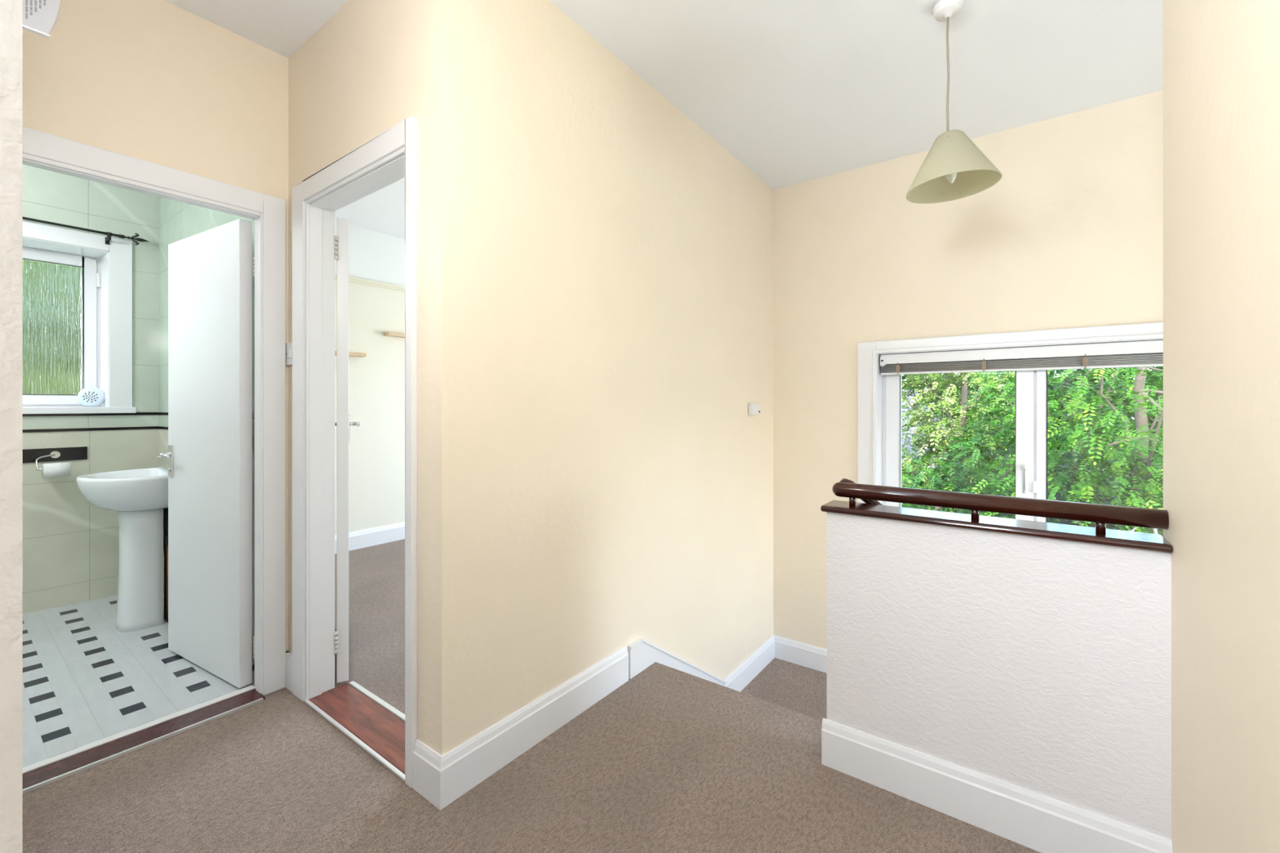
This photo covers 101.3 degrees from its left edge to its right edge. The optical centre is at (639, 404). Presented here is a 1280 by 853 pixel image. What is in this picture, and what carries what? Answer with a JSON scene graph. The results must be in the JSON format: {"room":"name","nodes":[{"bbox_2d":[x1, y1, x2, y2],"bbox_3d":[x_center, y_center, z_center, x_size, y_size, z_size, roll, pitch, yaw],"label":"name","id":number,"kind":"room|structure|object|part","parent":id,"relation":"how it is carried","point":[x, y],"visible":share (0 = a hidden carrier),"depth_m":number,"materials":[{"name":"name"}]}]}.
{"room":"stair landing","nodes":[
{"label":"stair landing","id":0,"kind":"room"},
{"bbox_2d":[0,0,22,852],"bbox_3d":[-0.880,-0.143,0.621,2.951,2.687,0.108,0,0,36],"label":"wall","id":1,"kind":"structure","parent":0,"point":[11,11],"depth_m":0.28,"materials":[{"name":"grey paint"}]},
{"bbox_2d":[22,684,255,773],"bbox_3d":[-1.857,1.192,1.900,0.037,0.016,0.775,0,0,36],"label":"trim","id":2,"kind":"structure","parent":1,"relation":"attached to","point":[89,746],"depth_m":1.91,"materials":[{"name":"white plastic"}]},
{"bbox_2d":[22,697,263,794],"bbox_3d":[-1.756,1.196,1.820,0.010,0.013,0.766,0,0,36],"label":"trim","id":3,"kind":"structure","parent":1,"relation":"attached to","point":[90,766],"depth_m":1.82,"materials":[{"name":"silver metal"}]},
{"bbox_2d":[22,688,265,789],"bbox_3d":[-1.800,1.194,1.859,0.108,0.012,0.775,0,0,36],"label":"door threshold","id":4,"kind":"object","parent":1,"relation":"attached to","point":[31,778],"depth_m":1.86,"materials":[{"name":"brown wood"}]},
{"bbox_2d":[22,164,158,613],"bbox_3d":[-3.945,-0.143,2.738,0.336,2.687,2.230,0,0,36],"label":"wall","id":5,"kind":"structure","parent":0,"point":[70,544],"depth_m":3.22,"materials":[{"name":"green tile"}]},
{"bbox_2d":[22,446,87,470],"bbox_3d":[-3.474,0.316,3.014,0.094,0.120,0.426,0,0,36],"label":"toilet roll holder","id":6,"kind":"object","parent":5,"relation":"attached to","point":[44,455],"visible":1,"depth_m":3.09,"materials":[{"name":"black metal"}]},
{"bbox_3d":[-3.440,0.325,3.053,0.086,0.102,0.106,0,0,36],"label":"arm","id":7,"kind":"part","parent":6,"relation":"part of","materials":[{"name":"silver metal"}]},
{"bbox_2d":[42,462,71,477],"bbox_3d":[-3.397,0.379,3.056,0.082,0.082,0.106,0,0,36],"label":"toilet roll","id":8,"kind":"object","parent":6,"relation":"on","point":[53,469],"visible":1,"depth_m":3.03,"materials":[{"name":"white paper"}]},
{"bbox_2d":[22,246,100,407],"bbox_3d":[-3.877,-0.473,3.020,0.086,0.984,1.085,0,0,36],"label":"window","id":9,"kind":"structure","parent":5,"relation":"in","point":[61,291],"depth_m":3.30,"materials":[{"name":"white plastic"}]},
{"bbox_3d":[-3.871,-0.474,3.018,0.007,0.826,0.920,0,0,36],"label":"glass pane","id":10,"kind":"part","parent":9,"relation":"part of","materials":[{"name":"green glass"}]},
{"bbox_2d":[22,236,109,407],"bbox_3d":[-3.757,-0.475,2.932,0.264,0.985,1.094,0,0,36],"label":"trim","id":11,"kind":"structure","parent":5,"relation":"attached to","point":[103,255],"depth_m":3.32,"materials":[{"name":"white paint"}]},
{"bbox_2d":[22,221,132,407],"bbox_3d":[-3.645,-0.517,2.849,0.014,1.070,1.294,0,0,36],"label":"trim","id":12,"kind":"structure","parent":5,"relation":"attached to","point":[120,251],"depth_m":3.31,"materials":[{"name":"white paint"}]},
{"bbox_2d":[22,407,136,413],"bbox_3d":[-3.746,0.034,2.924,0.290,0.038,1.326,0,0,36],"label":"trim","id":13,"kind":"structure","parent":5,"relation":"attached to","point":[25,410],"depth_m":3.16,"materials":[{"name":"white paint"}]},
{"bbox_2d":[77,386,104,406],"bbox_3d":[-3.468,-0.049,3.320,0.125,0.125,0.047,0,0,-32],"label":"air freshener","id":14,"kind":"object","parent":13,"relation":"on","point":[90,396],"visible":1,"depth_m":3.30,"materials":[{"name":"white plastic"}]},
{"bbox_2d":[22,216,149,244],"bbox_3d":[-3.596,-1.047,2.847,0.067,0.092,1.380,0,0,36],"label":"pole","id":15,"kind":"object","parent":5,"relation":"attached to","point":[108,234],"visible":1,"depth_m":3.21,"materials":[{"name":"black metal"}]},
{"bbox_3d":[-3.620,-1.055,2.778,0.015,0.014,1.242,0,0,36],"label":"rod","id":16,"kind":"part","parent":15,"relation":"part of","materials":[{"name":"black metal"}]},
{"bbox_2d":[22,0,288,651],"bbox_3d":[-1.828,-0.143,1.876,0.066,2.687,0.985,0,0,36],"label":"wall","id":17,"kind":"structure","parent":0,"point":[158,82],"depth_m":1.94,"materials":[{"name":"beige paint"}]},
{"bbox_2d":[22,0,60,38],"bbox_3d":[-1.295,-0.939,1.083,0.014,0.305,0.137,0,0,36],"label":"fire alarm","id":18,"kind":"object","parent":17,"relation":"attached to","point":[39,16],"depth_m":1.11,"materials":[{"name":"white plastic"}]},
{"bbox_2d":[22,126,285,695],"bbox_3d":[-1.825,0.163,1.868,0.089,2.074,0.960,0,0,36],"label":"door frame","id":19,"kind":"structure","parent":17,"relation":"attached to","point":[38,146],"depth_m":2.17,"materials":[{"name":"white paint"}]},
{"bbox_2d":[156,218,254,688],"bbox_3d":[-1.970,0.204,2.369,0.741,1.968,0.172,0,0,34],"label":"door","id":20,"kind":"structure","parent":17,"relation":"in","point":[209,455],"depth_m":2.32,"materials":[{"name":"white paint"}]},
{"bbox_3d":[-2.235,0.269,2.478,0.132,0.151,0.061,0,0,36],"label":"handle","id":21,"kind":"part","parent":20,"relation":"part of","materials":[{"name":"silver metal"}]},
{"bbox_2d":[285,650,292,692],"bbox_3d":[-1.474,1.128,2.216,0.098,0.144,0.017,0,0,36],"label":"baseboard","id":22,"kind":"structure","parent":17,"relation":"attached to","point":[288,655],"depth_m":2.21,"materials":[{"name":"white paint"}]},
{"bbox_2d":[158,196,254,662],"bbox_3d":[-2.361,-0.143,2.908,2.010,2.687,0.072,0,0,36],"label":"wall","id":23,"kind":"structure","parent":0,"point":[177,220],"depth_m":3.35,"materials":[{"name":"green tile"}]},
{"bbox_2d":[334,221,404,535],"bbox_3d":[-2.031,-0.143,4.925,0.116,2.687,3.618,0,0,36],"label":"wall","id":24,"kind":"structure","parent":0,"point":[376,380],"depth_m":4.50,"materials":[{"name":"white paint"}]},
{"bbox_2d":[334,351,366,357],"bbox_3d":[-2.416,-0.416,4.254,0.064,0.031,0.366,0,0,36],"label":"wall shelf","id":25,"kind":"object","parent":24,"relation":"attached to","point":[350,353],"visible":0.44,"depth_m":4.32,"materials":[{"name":"brown wood"}]},
{"bbox_2d":[334,522,404,554],"bbox_3d":[-1.954,1.127,4.912,0.022,0.146,3.546,0,0,36],"label":"baseboard","id":26,"kind":"structure","parent":24,"relation":"attached to","point":[362,539],"depth_m":4.48,"materials":[{"name":"white paint"}]},
{"bbox_2d":[334,273,404,291],"bbox_3d":[-1.951,-1.036,4.910,0.030,0.036,3.546,0,0,36],"label":"trim","id":27,"kind":"structure","parent":24,"relation":"attached to","point":[352,279],"depth_m":4.48,"materials":[{"name":"beige paint"}]},
{"bbox_2d":[384,331,404,337],"bbox_3d":[-2.041,-0.616,4.761,0.064,0.031,0.533,0,0,36],"label":"wall shelf","id":28,"kind":"object","parent":24,"relation":"attached to","point":[386,334],"visible":0.44,"depth_m":4.58,"materials":[{"name":"brown wood"}]},
{"bbox_2d":[288,0,461,755],"bbox_3d":[-1.056,-0.143,1.958,1.198,2.687,0.066,0,0,36],"label":"wall","id":29,"kind":"structure","parent":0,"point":[373,66],"depth_m":1.62,"materials":[{"name":"beige paint"}]},
{"bbox_2d":[285,342,292,365],"bbox_3d":[-1.478,-0.216,2.217,0.089,0.094,0.019,0,0,36],"label":"light switch","id":30,"kind":"object","parent":29,"relation":"attached to","point":[288,345],"visible":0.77,"depth_m":2.21,"materials":[{"name":"white plastic"}]},
{"bbox_2d":[333,217,360,683],"bbox_3d":[-1.435,0.193,2.529,0.160,1.981,0.714,0,0,-29],"label":"door","id":31,"kind":"structure","parent":29,"relation":"in","point":[343,423],"depth_m":2.24,"materials":[{"name":"white paint"}]},
{"bbox_3d":[-1.612,0.127,2.747,0.058,0.149,0.104,0,0,-29],"label":"handle","id":32,"kind":"part","parent":31,"relation":"part of","materials":[{"name":"silver metal"}]},
{"bbox_3d":[-1.519,0.127,2.803,0.116,0.149,0.056,0,0,36],"label":"handle","id":33,"kind":"part","parent":31,"relation":"part of","materials":[{"name":"silver metal"}]},
{"bbox_2d":[292,116,417,788],"bbox_3d":[-1.043,0.148,1.958,0.910,2.107,0.121,0,0,36],"label":"door frame","id":34,"kind":"structure","parent":29,"relation":"attached to","point":[401,139],"depth_m":2.12,"materials":[{"name":"white paint"}]},
{"bbox_2d":[22,538,1040,852],"bbox_3d":[-0.769,1.236,2.621,4.910,0.072,5.820,0,0,36],"label":"floor","id":35,"kind":"structure","parent":0,"point":[671,760],"depth_m":1.69,"materials":[{"name":"brown carpet"}]},
{"bbox_2d":[75,463,168,632],"bbox_3d":[-2.748,0.742,2.867,0.564,0.917,0.452,0,0,36],"label":"basin","id":36,"kind":"object","parent":35,"relation":"on","point":[139,497],"visible":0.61,"depth_m":2.79,"materials":[{"name":"white ceramic"}]},
{"bbox_3d":[-2.748,0.470,2.867,0.564,0.192,0.452,0,0,36],"label":"bowl","id":37,"kind":"part","parent":36,"relation":"part of","materials":[{"name":"white ceramic"}]},
{"bbox_2d":[461,0,773,743],"bbox_3d":[0.154,0.637,2.648,0.072,4.247,2.482,0,0,36],"label":"wall","id":38,"kind":"structure","parent":0,"point":[617,258],"depth_m":2.13,"materials":[{"name":"beige paint"}]},
{"bbox_2d":[303,699,404,782],"bbox_3d":[-1.048,1.195,1.896,0.758,0.011,0.014,0,0,36],"label":"trim","id":39,"kind":"structure","parent":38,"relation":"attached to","point":[393,769],"depth_m":1.85,"materials":[{"name":"silver metal"}]},
{"bbox_2d":[309,683,404,774],"bbox_3d":[-0.998,1.196,1.965,0.758,0.008,0.151,0,0,36],"label":"door threshold","id":40,"kind":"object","parent":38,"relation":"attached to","point":[377,727],"depth_m":1.98,"materials":[{"name":"brown wood"}]},
{"bbox_2d":[348,680,404,721],"bbox_3d":[-0.941,1.194,2.031,0.746,0.012,0.022,0,0,36],"label":"trim","id":41,"kind":"structure","parent":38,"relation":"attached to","point":[353,684],"depth_m":2.11,"materials":[{"name":"white wood"}]},
{"bbox_2d":[413,637,726,810],"bbox_3d":[-0.108,1.394,2.326,0.154,0.682,1.818,0,0,36],"label":"baseboard","id":42,"kind":"structure","parent":38,"relation":"attached to","point":[440,780],"depth_m":1.82,"materials":[{"name":"white paint"}]},
{"bbox_2d":[748,403,759,414],"bbox_3d":[0.724,0.026,3.322,0.043,0.074,0.104,0,0,36],"label":"wall sensor","id":43,"kind":"object","parent":38,"relation":"attached to","point":[753,408],"visible":1,"depth_m":3.29,"materials":[{"name":"white plastic"}]},
{"bbox_2d":[723,635,826,692],"bbox_3d":[2.039,1.662,2.332,3.335,0.146,0.746,0,0,36],"label":"baseboard","id":44,"kind":"structure","parent":38,"relation":"attached to","point":[813,657],"depth_m":3.44,"materials":[{"name":"white paint"}]},
{"bbox_2d":[164,0,1163,239],"bbox_3d":[0.347,-1.547,2.639,6.660,0.120,4.824,0,0,36],"label":"ceiling","id":45,"kind":"structure","parent":0,"point":[797,91],"depth_m":2.28,"materials":[{"name":"white paint"}]},
{"bbox_2d":[906,0,1001,203],"bbox_3d":[1.156,-1.141,1.945,0.306,0.691,0.306,0,0,36],"label":"pendant light","id":46,"kind":"object","parent":45,"relation":"hanging from","point":[954,167],"visible":1,"depth_m":1.93,"materials":[{"name":"white plastic"}]},
{"bbox_3d":[1.143,-1.205,1.948,0.012,0.491,0.009,0,0,36],"label":"cord","id":47,"kind":"part","parent":46,"relation":"part of","materials":[{"name":"beige plastic"}]},
{"bbox_3d":[1.151,-0.882,1.945,0.050,0.119,0.050,0,0,36],"label":"light bulb","id":48,"kind":"part","parent":46,"relation":"part of","materials":[{"name":"white glass"}]},
{"bbox_3d":[1.156,-0.901,1.945,0.306,0.210,0.306,0,0,36],"label":"lamp shade","id":49,"kind":"part","parent":46,"relation":"part of","materials":[{"name":"beige plastic"}]},
{"bbox_2d":[740,657,826,720],"bbox_3d":[1.550,2.097,2.176,2.735,1.794,1.579,0,0,36],"label":"staircase","id":50,"kind":"structure","parent":0,"point":[800,689],"depth_m":3.22,"materials":[{"name":"brown carpet"}]},
{"bbox_2d":[773,89,1163,649],"bbox_3d":[2.381,0.817,2.693,3.455,4.607,0.288,0,0,36],"label":"wall","id":51,"kind":"structure","parent":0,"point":[1070,233],"depth_m":3.07,"materials":[{"name":"beige paint"}]},
{"bbox_2d":[875,337,1163,522],"bbox_3d":[2.120,0.220,2.845,1.529,1.078,0.199,0,0,36],"label":"window","id":52,"kind":"structure","parent":51,"relation":"attached to","point":[1031,386],"depth_m":2.89,"materials":[{"name":"white plastic"}]},
{"bbox_3d":[1.862,0.226,3.102,0.744,0.996,0.070,0,0,36],"label":"sash","id":53,"kind":"part","parent":52,"relation":"part of","materials":[{"name":"white plastic"}]},
{"bbox_3d":[2.095,0.403,2.859,0.031,0.154,0.044,0,0,36],"label":"handle","id":54,"kind":"part","parent":52,"relation":"part of","materials":[{"name":"white plastic"}]},
{"bbox_3d":[2.457,0.225,2.666,0.708,0.994,0.062,0,0,36],"label":"fixed frame","id":55,"kind":"part","parent":52,"relation":"part of","materials":[{"name":"white plastic"}]},
{"bbox_2d":[880,339,1163,375],"bbox_3d":[2.096,-0.246,2.815,1.495,0.127,0.062,0,0,36],"label":"blind","id":56,"kind":"object","parent":51,"relation":"attached to","point":[1140,348],"visible":0.73,"depth_m":2.80,"materials":[{"name":"white plastic"}]},
{"bbox_3d":[2.102,-0.191,2.821,1.493,0.011,0.043,0,0,36],"label":"rail","id":57,"kind":"part","parent":56,"relation":"part of","materials":[{"name":"white plastic"}]},
{"bbox_2d":[821,511,1172,852],"bbox_3d":[0.975,1.228,1.549,0.833,1.744,0.113,0,0,36],"label":"wall","id":58,"kind":"structure","parent":0,"point":[1042,666],"depth_m":1.46,"materials":[{"name":"white paint"}]},
{"bbox_2d":[820,478,1173,552],"bbox_3d":[0.990,0.375,1.572,0.836,0.236,0.181,0,0,36],"label":"handrail","id":59,"kind":"object","parent":58,"relation":"on","point":[1102,515],"visible":0.96,"depth_m":1.48,"materials":[{"name":"brown wood"}]},
{"bbox_3d":[0.710,0.320,1.755,0.020,0.035,0.020,0,0,36],"label":"post","id":60,"kind":"part","parent":59,"relation":"part of","materials":[{"name":"brown wood"}]},
{"bbox_3d":[0.831,0.375,1.773,0.309,0.236,0.082,0,0,24],"label":"stair rail","id":61,"kind":"part","parent":59,"relation":"part of","materials":[{"name":"brown wood"}]},
{"bbox_3d":[0.989,0.320,1.549,0.020,0.035,0.020,0,0,36],"label":"post","id":62,"kind":"part","parent":59,"relation":"part of","materials":[{"name":"brown wood"}]},
{"bbox_3d":[0.986,0.287,1.551,0.815,0.049,0.049,0,0,36],"label":"rail","id":63,"kind":"part","parent":59,"relation":"part of","materials":[{"name":"brown wood"}]},
{"bbox_3d":[1.214,0.320,1.383,0.020,0.035,0.020,0,0,36],"label":"post","id":64,"kind":"part","parent":59,"relation":"part of","materials":[{"name":"brown wood"}]},
{"bbox_2d":[1163,0,1279,852],"bbox_3d":[0.807,-0.023,0.521,0.120,2.927,1.966,0,0,36],"label":"wall","id":65,"kind":"structure","parent":0,"point":[1221,58],"depth_m":0.94,"materials":[{"name":"beige paint"}]},
{"label":"outside","id":66,"kind":"structure","parent":0,"visible":0},
{"bbox_3d":[13.417,4.140,18.137,38.400,0.120,36.480,0,0,36],"label":"ground","id":67,"kind":"structure","parent":66,"visible":0},
{"bbox_2d":[902,389,958,510],"bbox_3d":[4.454,1.854,14.440,7.746,4.452,4.844,0,0,36],"label":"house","id":68,"kind":"structure","parent":67,"relation":"on","point":[904,409],"depth_m":11.68,"materials":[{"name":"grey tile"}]},
{"bbox_2d":[902,371,1012,478],"bbox_3d":[8.535,0.579,18.488,8.660,8.035,4.035,0,0,40],"label":"tree","id":69,"kind":"object","parent":67,"relation":"on","point":[904,375],"visible":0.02,"depth_m":16.76,"materials":[{"name":"green plant"}]},
{"bbox_2d":[902,371,1049,513],"bbox_3d":[5.042,1.141,8.979,3.302,5.884,2.443,0,0,36],"label":"tree","id":70,"kind":"object","parent":67,"relation":"on","point":[934,437],"visible":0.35,"depth_m":8.63,"materials":[{"name":"green plant"}]},
{"bbox_2d":[902,408,1108,524],"bbox_3d":[4.043,2.074,6.700,2.787,4.036,2.550,0,0,-11],"label":"tree","id":71,"kind":"object","parent":67,"relation":"on","point":[957,478],"visible":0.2,"depth_m":6.50,"materials":[{"name":"green plant"}]},
{"bbox_2d":[902,442,1163,536],"bbox_3d":[6.419,2.358,8.207,3.272,3.698,6.704,0,0,-22],"label":"tree","id":72,"kind":"object","parent":67,"relation":"on","point":[1064,521],"visible":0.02,"depth_m":7.18,"materials":[{"name":"green plant"}]},
{"bbox_2d":[907,366,1163,528],"bbox_3d":[7.634,0.881,8.768,5.727,6.415,2.852,0,0,27],"label":"tree","id":73,"kind":"object","parent":67,"relation":"on","point":[1122,381],"visible":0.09,"depth_m":8.70,"materials":[{"name":"green plant"}]},
{"bbox_2d":[954,366,1163,529],"bbox_3d":[10.535,1.679,11.510,6.818,6.405,4.018,0,0,30],"label":"tree","id":74,"kind":"object","parent":67,"relation":"on","point":[1051,387],"visible":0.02,"depth_m":11.38,"materials":[{"name":"green plant"}]},
{"bbox_2d":[956,366,1163,534],"bbox_3d":[5.500,1.337,5.447,2.607,5.498,3.729,0,0,-45],"label":"tree","id":75,"kind":"object","parent":67,"relation":"on","point":[1135,476],"visible":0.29,"depth_m":5.60,"materials":[{"name":"green plant"}]},
{"bbox_2d":[1111,366,1163,479],"bbox_3d":[11.847,1.070,8.266,6.602,6.056,4.002,0,0,27],"label":"tree","id":76,"kind":"object","parent":67,"relation":"on","point":[1161,367],"visible":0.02,"depth_m":9.72,"materials":[{"name":"green plant"}]},
{"bbox_2d":[1130,526,1158,533],"bbox_3d":[5.002,2.554,5.273,0.699,3.073,0.522,0,0,36],"label":"bare branch","id":77,"kind":"object","parent":67,"relation":"on","point":[1154,531],"visible":0.02,"depth_m":5.05,"materials":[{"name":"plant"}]},
{"bbox_3d":[-3.779,-0.143,1.214,2.416,2.687,0.096,0,0,36],"label":"wall","id":78,"kind":"structure","parent":0,"visible":0},
{"bbox_2d":[22,412,254,439],"bbox_3d":[-3.013,0.104,2.026,2.010,0.109,2.122,0,0,36],"label":"trim","id":79,"kind":"structure","parent":78,"relation":"attached to","point":[136,413],"depth_m":3.23,"materials":[{"name":"black tile"}]}
]}

